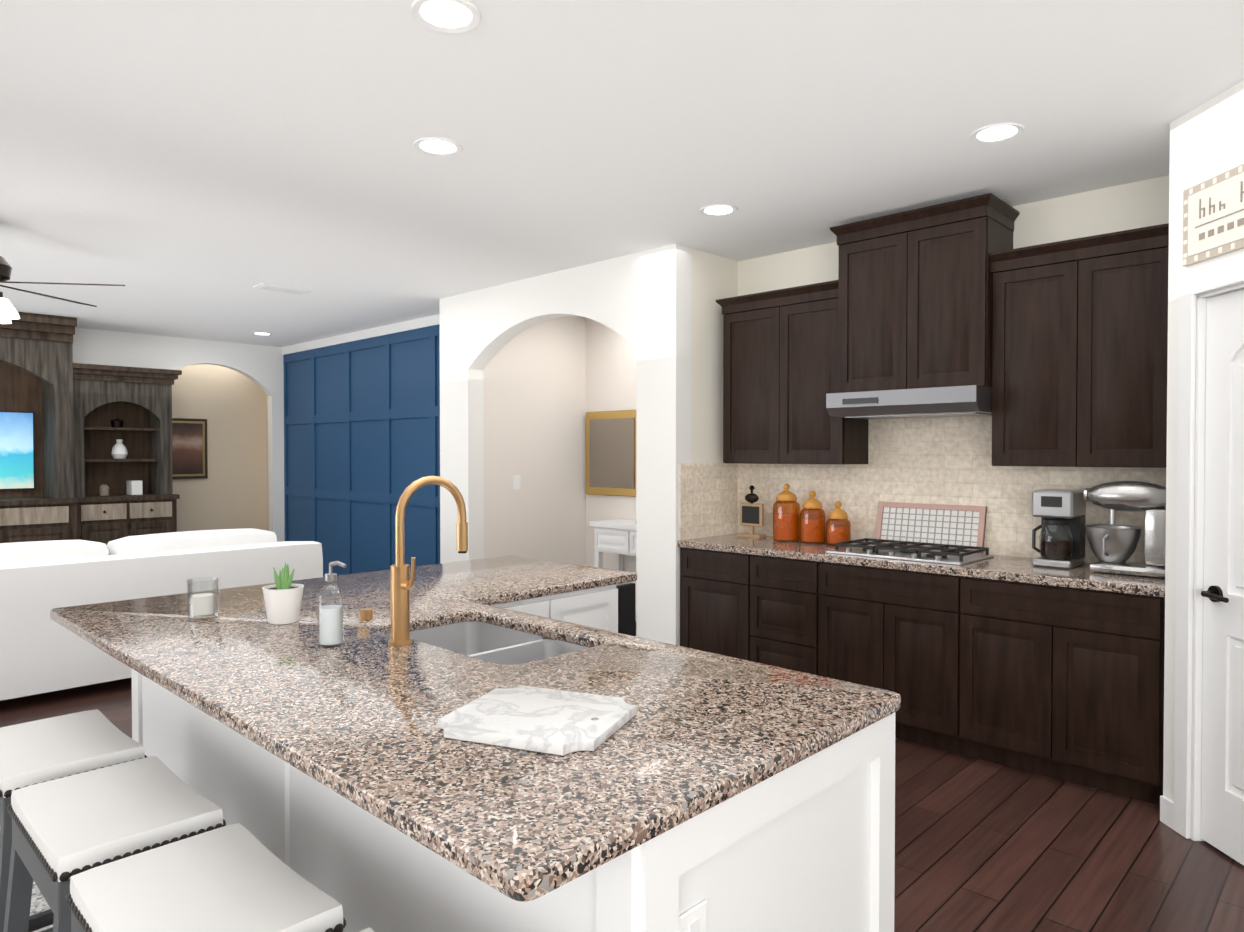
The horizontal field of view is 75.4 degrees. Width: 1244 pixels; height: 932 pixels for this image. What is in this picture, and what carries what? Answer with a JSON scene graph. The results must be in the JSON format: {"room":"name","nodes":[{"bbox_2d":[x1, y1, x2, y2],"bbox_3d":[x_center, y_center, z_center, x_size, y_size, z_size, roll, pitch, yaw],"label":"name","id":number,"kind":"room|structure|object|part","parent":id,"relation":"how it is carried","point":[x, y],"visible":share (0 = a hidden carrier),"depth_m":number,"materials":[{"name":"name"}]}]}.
{"room":"kitchen","nodes":[
{"label":"kitchen","id":0,"kind":"room"},
{"bbox_2d":[73,328,284,541],"bbox_3d":[-6.849,-0.025,7.008,0.120,2.740,7.850,1,1,44],"label":"wall","id":1,"kind":"structure","parent":0,"point":[261,367],"depth_m":9.24,"materials":[{"name":"white paint"}]},
{"bbox_2d":[172,364,268,531],"bbox_3d":[-4.893,-0.062,9.419,0.380,2.740,1.740,1,1,44],"label":"wall","id":2,"kind":"structure","parent":0,"point":[231,491],"depth_m":9.68,"materials":[{"name":"beige paint"}]},
{"bbox_2d":[172,418,207,478],"bbox_3d":[-5.055,-0.201,9.344,0.044,0.700,0.450,1,1,44],"label":"framed picture","id":3,"kind":"object","parent":2,"relation":"attached to","point":[189,450],"visible":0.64,"depth_m":9.35,"materials":[{"name":"brown wood"}]},
{"bbox_2d":[282,314,439,576],"bbox_3d":[-2.628,-0.047,8.450,3.995,2.740,0.135,1,1,44],"label":"wall","id":4,"kind":"structure","parent":0,"point":[361,431],"depth_m":8.48,"materials":[{"name":"blue paint"}]},
{"bbox_2d":[483,316,585,565],"bbox_3d":[-0.875,-0.027,7.111,0.400,2.740,1.150,1,1,44],"label":"wall","id":5,"kind":"structure","parent":0,"point":[534,400],"depth_m":6.98,"materials":[{"name":"beige paint"}]},
{"bbox_2d":[513,475,520,489],"bbox_3d":[-0.891,0.138,6.804,0.005,0.120,0.080,1,1,44],"label":"light switch","id":6,"kind":"object","parent":5,"relation":"attached to","point":[516,482],"visible":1,"depth_m":6.80,"materials":[{"name":"white plastic"}]},
{"bbox_2d":[439,244,690,645],"bbox_3d":[-0.542,-0.009,5.895,2.560,2.740,0.150,1,1,44],"label":"wall","id":7,"kind":"structure","parent":0,"point":[640,302],"depth_m":5.19,"materials":[{"name":"white paint"}]},
{"bbox_2d":[586,318,635,600],"bbox_3d":[0.392,-0.022,6.766,2.110,2.740,0.100,1,1,44],"label":"wall","id":8,"kind":"structure","parent":0,"point":[610,369],"depth_m":7.18,"materials":[{"name":"beige paint"}]},
{"bbox_2d":[586,410,635,496],"bbox_3d":[-0.079,-0.112,7.111,0.690,0.750,0.047,1,1,44],"label":"mirror","id":9,"kind":"object","parent":8,"relation":"attached to","point":[610,453],"visible":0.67,"depth_m":7.09,"materials":[{"name":"brown mirror"}]},
{"bbox_2d":[0,622,1243,931],"bbox_3d":[-1.995,1.453,3.122,13.800,0.100,9.100,1,1,44],"label":"floor","id":10,"kind":"structure","parent":0,"point":[984,846],"depth_m":2.92,"materials":[{"name":"brown wood"}]},
{"bbox_2d":[30,880,52,931],"bbox_3d":[-2.739,1.413,2.089,1.950,0.012,2.380,1,1,44],"label":"rug","id":11,"kind":"object","parent":10,"relation":"on","point":[39,903],"depth_m":2.57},
{"bbox_2d":[0,709,146,931],"bbox_3d":[-1.542,1.080,2.200,0.542,0.674,0.382,1,1,44],"label":"stool","id":12,"kind":"object","parent":10,"relation":"on","point":[43,750],"visible":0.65,"depth_m":2.10,"materials":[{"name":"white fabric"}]},
{"bbox_2d":[0,312,181,544],"bbox_3d":[-5.731,-0.031,7.562,0.728,2.735,2.835,1,1,44],"label":"entertainment center","id":13,"kind":"object","parent":10,"relation":"on","point":[85,451],"visible":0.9,"depth_m":7.90,"materials":[{"name":"brown wood"}]},
{"bbox_2d":[0,411,34,489],"bbox_3d":[-6.192,-0.107,7.403,0.220,0.839,1.330,1,1,44],"label":"tv","id":14,"kind":"object","parent":13,"relation":"on","point":[17,428],"depth_m":7.82,"materials":[{"name":"blue plastic"}]},
{"bbox_2d":[3,756,225,931],"bbox_3d":[-1.145,1.086,1.820,0.542,0.674,0.382,1,1,44],"label":"stool","id":15,"kind":"object","parent":10,"relation":"on","point":[64,829],"visible":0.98,"depth_m":1.75,"materials":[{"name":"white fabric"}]},
{"bbox_2d":[0,528,322,700],"bbox_3d":[-3.406,0.911,5.270,1.020,0.920,2.570,1,1,44],"label":"sofa","id":16,"kind":"object","parent":10,"relation":"on","point":[41,651],"visible":0.58,"depth_m":4.85,"materials":[{"name":"white fabric"}]},
{"bbox_2d":[66,823,345,931],"bbox_3d":[-0.750,1.092,1.444,0.542,0.674,0.382,1,1,44],"label":"stool","id":17,"kind":"object","parent":10,"relation":"on","point":[237,877],"visible":1,"depth_m":1.44,"materials":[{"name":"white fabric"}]},
{"bbox_2d":[359,927,374,931],"bbox_3d":[-0.356,1.097,1.067,0.542,0.674,0.382,1,1,44],"label":"stool","id":18,"kind":"object","parent":10,"relation":"on","point":[369,929],"visible":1,"depth_m":1.32,"materials":[{"name":"white fabric"}]},
{"bbox_2d":[131,672,894,931],"bbox_3d":[-0.261,0.970,2.694,2.490,0.880,1.772,1,1,44],"label":"kitchen island","id":19,"kind":"object","parent":10,"relation":"on","point":[812,848],"depth_m":1.64,"materials":[{"name":"white wood"}]},
{"bbox_2d":[50,556,900,911],"bbox_3d":[-0.354,0.514,2.631,2.572,0.035,2.028,1,1,44],"label":"island countertop","id":20,"kind":"structure","parent":19,"relation":"on","point":[357,719],"depth_m":1.72,"materials":[{"name":"beige stone"}]},
{"bbox_2d":[187,577,219,619],"bbox_3d":[-1.369,0.432,2.632,0.096,0.125,0.096,1,1,44],"label":"candle","id":21,"kind":"object","parent":20,"relation":"on","point":[203,605],"visible":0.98,"depth_m":2.61,"materials":[{"name":"glass"}]},
{"bbox_2d":[262,562,303,624],"bbox_3d":[-1.077,0.401,2.561,0.124,0.191,0.124,1,1,44],"label":"plant pot","id":22,"kind":"object","parent":20,"relation":"on","point":[283,597],"visible":1,"depth_m":2.52,"materials":[{"name":"white ceramic"}]},
{"bbox_2d":[317,561,346,646],"bbox_3d":[-0.811,0.383,2.252,0.084,0.236,0.072,1,1,44],"label":"soap bottle","id":23,"kind":"object","parent":20,"relation":"on","point":[330,627],"visible":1,"depth_m":2.24,"materials":[{"name":"clear glass"}]},
{"bbox_2d":[382,476,467,647],"bbox_3d":[-0.542,0.264,2.320,0.108,0.473,0.259,1,1,44],"label":"faucet","id":24,"kind":"object","parent":20,"relation":"on","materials":[{"name":"gold metal"}]},
{"bbox_2d":[414,616,581,663],"bbox_3d":[-0.398,0.634,2.392,0.684,0.222,0.394,1,1,44],"label":"sink","id":25,"kind":"object","parent":20,"relation":"in","point":[484,637],"depth_m":2.65,"materials":[{"name":"silver metal"}]},
{"bbox_2d":[438,685,636,755],"bbox_3d":[-0.164,0.500,1.607,0.330,0.021,0.300,0,1,22],"label":"marble board","id":26,"kind":"object","parent":20,"relation":"on","point":[550,721],"visible":1,"depth_m":1.56,"materials":[{"name":"white stone"}]},
{"bbox_2d":[589,519,635,613],"bbox_3d":[0.163,0.912,6.677,0.900,0.875,0.335,1,1,44],"label":"console table","id":27,"kind":"object","parent":10,"relation":"on","point":[617,537],"visible":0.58,"depth_m":6.72,"materials":[{"name":"white paint"}]},
{"bbox_2d":[677,545,748,660],"bbox_3d":[0.752,0.937,5.027,0.528,0.874,0.623,1,1,44],"label":"base cabinet","id":28,"kind":"object","parent":10,"relation":"on","point":[714,583],"depth_m":4.79,"materials":[{"name":"wood"}]},
{"bbox_2d":[749,553,828,677],"bbox_3d":[1.103,0.942,4.693,0.562,0.874,0.623,1,1,44],"label":"base cabinet","id":29,"kind":"object","parent":10,"relation":"on","point":[789,596],"depth_m":4.44,"materials":[{"name":"wood"}]},
{"bbox_2d":[829,561,972,756],"bbox_3d":[1.555,0.949,4.261,0.811,0.874,0.623,1,1,44],"label":"base cabinet","id":30,"kind":"object","parent":10,"relation":"on","point":[908,633],"depth_m":3.97,"materials":[{"name":"wood"}]},
{"bbox_2d":[973,573,1164,804],"bbox_3d":[2.080,0.956,3.760,0.885,0.874,0.623,1,1,44],"label":"base cabinet","id":31,"kind":"object","parent":10,"relation":"on","point":[1068,680],"depth_m":3.48,"materials":[{"name":"wood"}]},
{"bbox_2d":[677,533,1164,592],"bbox_3d":[1.478,0.491,4.322,2.542,0.040,0.632,1,1,44],"label":"countertop","id":32,"kind":"structure","parent":31,"relation":"on","point":[943,560],"depth_m":4.03,"materials":[{"name":"beige stone"}]},
{"bbox_2d":[737,485,765,537],"bbox_3d":[0.836,0.290,5.186,0.170,0.332,0.080,1,1,44],"label":"chalkboard","id":33,"kind":"object","parent":32,"relation":"on","point":[751,514],"visible":1,"depth_m":5.17,"materials":[{"name":"beige wood"}]},
{"bbox_2d":[773,484,799,541],"bbox_3d":[1.011,0.284,4.949,0.164,0.352,0.164,1,1,44],"label":"canister","id":34,"kind":"object","parent":32,"relation":"on","point":[786,516],"visible":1,"depth_m":4.89,"materials":[{"name":"orange glass"}]},
{"bbox_2d":[800,491,824,543],"bbox_3d":[1.144,0.305,4.836,0.150,0.312,0.150,1,1,44],"label":"canister","id":35,"kind":"object","parent":32,"relation":"on","point":[812,521],"visible":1,"depth_m":4.78,"materials":[{"name":"orange glass"}]},
{"bbox_2d":[826,501,850,545],"bbox_3d":[1.270,0.335,4.729,0.140,0.257,0.140,1,1,44],"label":"canister","id":36,"kind":"object","parent":32,"relation":"on","point":[838,526],"visible":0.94,"depth_m":4.68,"materials":[{"name":"orange glass"}]},
{"bbox_2d":[826,538,993,565],"bbox_3d":[1.516,0.447,4.264,0.720,0.049,0.445,1,1,44],"label":"cooktop","id":37,"kind":"object","parent":32,"relation":"in","point":[936,553],"depth_m":4.18,"materials":[{"name":"silver metal"}]},
{"bbox_2d":[875,502,986,553],"bbox_3d":[1.702,0.338,4.472,0.600,0.254,0.076,1,1,44],"label":"decorative tray","id":38,"kind":"object","parent":32,"relation":"on","point":[963,525],"visible":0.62,"depth_m":4.46,"materials":[{"name":"white"}]},
{"bbox_2d":[1032,489,1085,568],"bbox_3d":[2.091,0.296,3.857,0.178,0.360,0.247,1,1,44],"label":"coffee maker","id":39,"kind":"object","parent":32,"relation":"on","point":[1061,513],"visible":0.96,"depth_m":3.81,"materials":[{"name":"silver metal"}]},
{"bbox_2d":[1084,481,1165,576],"bbox_3d":[2.256,0.273,3.591,0.351,0.414,0.268,1,1,44],"label":"stand mixer","id":40,"kind":"object","parent":32,"relation":"on","point":[1113,546],"visible":0.96,"depth_m":3.56,"materials":[{"name":"silver metal"}]},
{"bbox_2d":[0,0,1243,346],"bbox_3d":[-1.995,-1.386,3.079,13.800,0.100,9.100,1,1,44],"label":"ceiling","id":41,"kind":"structure","parent":0,"point":[188,168],"depth_m":3.22,"materials":[{"name":"white paint"}]},
{"bbox_2d":[0,256,124,323],"bbox_3d":[-3.557,-1.086,4.409,1.377,0.540,1.324,1,1,44],"label":"ceiling fan","id":42,"kind":"object","parent":41,"relation":"hanging from","point":[8,312],"visible":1,"depth_m":4.44,"materials":[{"name":"brown metal"}]},
{"bbox_2d":[252,332,271,334],"bbox_3d":[-3.856,-1.417,8.630,0.204,0.006,0.204,1,1,44],"label":"recessed light","id":43,"kind":"object","parent":41,"relation":"in","point":[259,333],"visible":1,"depth_m":8.60,"materials":[{"name":"white"}]},
{"bbox_2d":[253,283,311,294],"bbox_3d":[-2.642,-1.375,6.268,0.180,0.018,0.380,1,1,44],"label":"ceiling vent","id":44,"kind":"object","parent":41,"relation":"in","point":[280,288],"visible":1,"depth_m":6.23,"materials":[{"name":"white metal"}]},
{"bbox_2d":[413,137,462,156],"bbox_3d":[-0.771,-1.337,3.377,0.204,0.006,0.204,1,1,44],"label":"recessed light","id":45,"kind":"object","parent":41,"relation":"in","point":[439,146],"visible":1,"depth_m":3.37,"materials":[{"name":"white"}]},
{"bbox_2d":[411,0,481,32],"bbox_3d":[-0.514,-1.322,2.357,0.204,0.006,0.204,1,1,44],"label":"recessed light","id":46,"kind":"object","parent":41,"relation":"in","point":[453,16],"visible":1,"depth_m":2.36,"materials":[{"name":"white"}]},
{"bbox_2d":[699,204,737,216],"bbox_3d":[0.510,-1.350,4.255,0.204,0.006,0.204,1,1,44],"label":"recessed light","id":47,"kind":"object","parent":41,"relation":"in","point":[716,210],"visible":0.98,"depth_m":4.25,"materials":[{"name":"white"}]},
{"bbox_2d":[969,123,1024,143],"bbox_3d":[1.506,-1.335,3.235,0.204,0.006,0.204,1,1,44],"label":"recessed light","id":48,"kind":"object","parent":41,"relation":"in","point":[996,133],"visible":0.98,"depth_m":3.23,"materials":[{"name":"white"}]},
{"bbox_2d":[691,248,737,462],"bbox_3d":[0.812,-0.004,5.569,0.150,2.740,1.250,1,1,44],"label":"wall","id":49,"kind":"structure","parent":0,"point":[714,278],"depth_m":5.18,"materials":[{"name":"white paint"}]},
{"bbox_2d":[738,175,1168,295],"bbox_3d":[1.714,0.011,4.598,2.796,2.740,0.100,1,1,44],"label":"wall","id":50,"kind":"structure","parent":0,"point":[1135,205],"depth_m":4.07,"materials":[{"name":"white paint"}]},
{"bbox_2d":[721,297,788,464],"bbox_3d":[0.919,-0.501,5.061,0.477,0.970,0.313,1,1,44],"label":"upper cabinet","id":51,"kind":"object","parent":50,"relation":"attached to","point":[755,336],"depth_m":4.94,"materials":[{"name":"wood"}]},
{"bbox_2d":[789,289,872,468],"bbox_3d":[1.181,-0.497,4.811,0.476,0.970,0.313,1,1,44],"label":"upper cabinet","id":52,"kind":"object","parent":50,"relation":"attached to","point":[826,431],"depth_m":4.66,"materials":[{"name":"wood"}]},
{"bbox_2d":[833,221,936,400],"bbox_3d":[1.495,-0.825,4.457,0.457,0.854,0.383,1,1,44],"label":"upper cabinet","id":53,"kind":"object","parent":50,"relation":"attached to","point":[877,289],"depth_m":4.30,"materials":[{"name":"wood"}]},
{"bbox_2d":[679,416,1165,562],"bbox_3d":[1.485,0.028,4.322,2.542,0.885,0.613,1,1,44],"label":"backsplash","id":54,"kind":"structure","parent":50,"relation":"attached to","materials":[{"name":"tile"}]},
{"bbox_2d":[917,205,1016,396],"bbox_3d":[1.742,-0.821,4.222,0.457,0.854,0.383,1,1,44],"label":"upper cabinet","id":55,"kind":"object","parent":50,"relation":"attached to","point":[961,351],"depth_m":4.02,"materials":[{"name":"wood"}]},
{"bbox_2d":[826,385,991,418],"bbox_3d":[1.572,-0.329,4.298,0.798,0.129,0.498,1,1,44],"label":"range hood","id":56,"kind":"object","parent":55,"relation":"attached to","point":[925,401],"depth_m":4.12,"materials":[{"name":"silver metal"}]},
{"bbox_2d":[985,249,1092,468],"bbox_3d":[2.092,-0.489,3.941,0.439,0.981,0.313,1,1,44],"label":"upper cabinet","id":57,"kind":"object","parent":50,"relation":"attached to","point":[1039,405],"depth_m":3.82,"materials":[{"name":"wood"}]},
{"bbox_2d":[1093,237,1168,472],"bbox_3d":[2.326,-0.486,3.718,0.438,0.981,0.313,1,1,44],"label":"upper cabinet","id":58,"kind":"object","parent":50,"relation":"attached to","point":[1130,280],"depth_m":3.57,"materials":[{"name":"wood"}]},
{"bbox_2d":[1160,80,1243,864],"bbox_3d":[2.210,0.052,1.865,0.156,2.740,2.600,0,1,-1],"label":"wall","id":59,"kind":"structure","parent":0,"point":[1202,798],"depth_m":2.99,"materials":[{"name":"white paint"}]},
{"bbox_2d":[1183,164,1243,266],"bbox_3d":[2.139,-0.892,2.609,0.022,0.285,0.880,0,1,-1],"label":"sign","id":60,"kind":"object","parent":59,"relation":"attached to","point":[1213,217],"visible":1,"depth_m":2.89,"materials":[{"name":"beige"}]},
{"bbox_3d":[2.193,0.392,2.635,0.542,2.014,0.542,1,1,44],"label":"door","id":61,"kind":"part","parent":59,"relation":"part of","materials":[{"name":"white paint"}]}
]}

